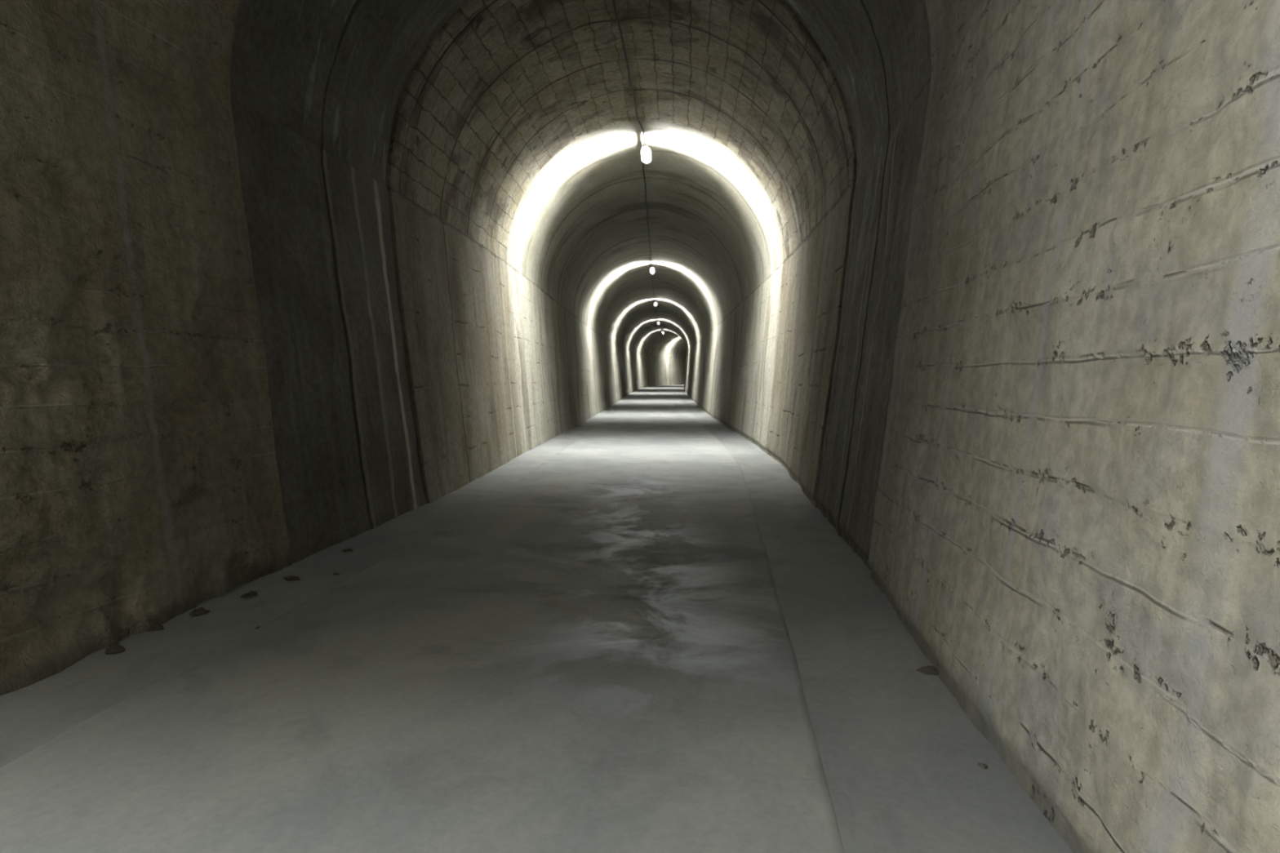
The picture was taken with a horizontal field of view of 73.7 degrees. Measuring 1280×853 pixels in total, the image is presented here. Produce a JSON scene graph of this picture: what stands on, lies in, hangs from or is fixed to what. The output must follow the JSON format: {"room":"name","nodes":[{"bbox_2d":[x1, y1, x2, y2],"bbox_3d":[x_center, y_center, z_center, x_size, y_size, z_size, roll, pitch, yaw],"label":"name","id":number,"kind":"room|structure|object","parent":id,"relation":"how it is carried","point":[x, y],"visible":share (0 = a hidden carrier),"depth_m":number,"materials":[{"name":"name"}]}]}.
{"room":"underground passage","nodes":[
{"label":"underground passage","id":0,"kind":"room"},
{"bbox_2d":[0,384,679,768],"bbox_3d":[15.051,-2.658,64.860,39.560,0.773,157.523,0,3,0],"label":"curb","id":1,"kind":"structure","parent":0,"point":[32,716],"depth_m":4.77,"materials":[{"name":"concrete"}]},
{"bbox_2d":[104,642,125,654],"bbox_3d":[-2.635,1.116,4.283,0.096,0.049,0.107,-3,4,-38],"label":"fragment","id":2,"kind":"object","parent":1,"relation":"on","point":[115,648],"visible":1,"depth_m":4.26,"materials":[{"name":"stone"}]},
{"bbox_2d":[147,624,164,631],"bbox_3d":[-2.645,1.100,4.657,0.098,0.034,0.072,-1,3,-15],"label":"fragment","id":3,"kind":"object","parent":1,"relation":"on","point":[156,627],"visible":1,"depth_m":4.64,"materials":[{"name":"stone"}]},
{"bbox_2d":[189,607,210,617],"bbox_3d":[-2.563,1.078,4.952,0.088,0.045,0.121,2,4,33],"label":"fragment","id":4,"kind":"object","parent":1,"relation":"on","point":[201,611],"visible":1,"depth_m":4.94,"materials":[{"name":"stone"}]},
{"bbox_2d":[240,591,257,599],"bbox_3d":[-2.453,1.057,5.350,0.108,0.042,0.089,-3,4,-42],"label":"fragment","id":5,"kind":"object","parent":1,"relation":"on","point":[251,593],"visible":1,"depth_m":5.34,"materials":[{"name":"stone"}]},
{"bbox_2d":[283,575,301,581],"bbox_3d":[-2.367,1.034,5.808,0.116,0.037,0.089,3,4,39],"label":"fragment","id":6,"kind":"object","parent":1,"relation":"on","point":[292,578],"visible":1,"depth_m":5.78,"materials":[{"name":"stone"}]},
{"bbox_2d":[342,548,353,551],"bbox_3d":[-2.315,0.980,6.759,0.090,0.032,0.064,-2,4,-26],"label":"fragment","id":7,"kind":"object","parent":1,"relation":"on","point":[346,549],"visible":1,"depth_m":6.74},
{"bbox_2d":[0,0,686,696],"bbox_3d":[14.730,-4.322,64.816,39.298,4.251,157.506,0,3,0],"label":"wall","id":8,"kind":"structure","parent":0,"point":[233,353],"depth_m":5.47,"materials":[{"name":"concrete"}]},
{"bbox_2d":[0,384,844,852],"bbox_3d":[16.589,-2.635,64.443,41.057,0.779,157.260,0,3,0],"label":"floor","id":9,"kind":"structure","parent":0,"point":[597,655],"depth_m":3.51,"materials":[{"name":"concrete"}]},
{"bbox_2d":[70,0,978,357],"bbox_3d":[16.420,-7.269,64.423,42.678,3.221,157.954,0,3,0],"label":"ceiling","id":10,"kind":"structure","parent":0,"point":[514,124],"depth_m":10.91,"materials":[{"name":"concrete"}]},
{"bbox_2d":[612,0,645,142],"bbox_3d":[-1.020,-4.539,2.688,0.186,0.192,25.974,0,3,5],"label":"power cable","id":11,"kind":"object","parent":10,"relation":"attached to","point":[613,1],"visible":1,"depth_m":11.99,"materials":[{"name":"black rubber"}]},
{"bbox_2d":[640,142,651,163],"bbox_3d":[0.110,-5.209,16.028,0.204,0.396,0.660,0,3,2],"label":"lamp","id":12,"kind":"object","parent":10,"relation":"hanging from","point":[646,153],"visible":0.98,"depth_m":15.77,"materials":[{"name":"grey plastic"}]},
{"bbox_2d":[642,161,652,266],"bbox_3d":[0.245,-5.727,24.363,0.111,0.232,15.871,0,3,1],"label":"power cable","id":13,"kind":"object","parent":10,"relation":"attached to","point":[642,162],"visible":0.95,"depth_m":21.79,"materials":[{"name":"black rubber"}]},
{"bbox_2d":[649,266,654,273],"bbox_3d":[0.469,-6.091,32.705,0.204,0.396,0.660,0,3,1],"label":"lamp","id":14,"kind":"object","parent":10,"relation":"hanging from","point":[651,268],"visible":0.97,"depth_m":32.45,"materials":[{"name":"grey plastic"}]},
{"bbox_2d":[676,386,1073,852],"bbox_3d":[18.317,-2.571,63.337,38.798,0.773,155.208,0,3,0],"label":"walkway","id":15,"kind":"structure","parent":0,"point":[900,755],"depth_m":3.49,"materials":[{"name":"concrete"}]},
{"bbox_2d":[915,665,939,675],"bbox_3d":[1.363,1.144,4.007,0.119,0.015,0.132,3,4,41],"label":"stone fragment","id":16,"kind":"object","parent":15,"relation":"on","point":[927,670],"visible":0.97,"depth_m":4.00,"materials":[{"name":"grey stone"}]},
{"bbox_2d":[977,762,987,768],"bbox_3d":[1.212,1.200,3.019,0.034,0.018,0.042,0,3,6],"label":"pebble","id":17,"kind":"object","parent":15,"relation":"on","point":[983,766],"visible":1,"depth_m":3.01,"materials":[{"name":"grey stone"}]},
{"bbox_2d":[684,0,1279,852],"bbox_3d":[18.665,-4.218,63.013,38.186,4.251,154.787,0,3,0],"label":"wall","id":18,"kind":"structure","parent":0,"point":[1024,365],"depth_m":2.77,"materials":[{"name":"concrete"}]}
]}

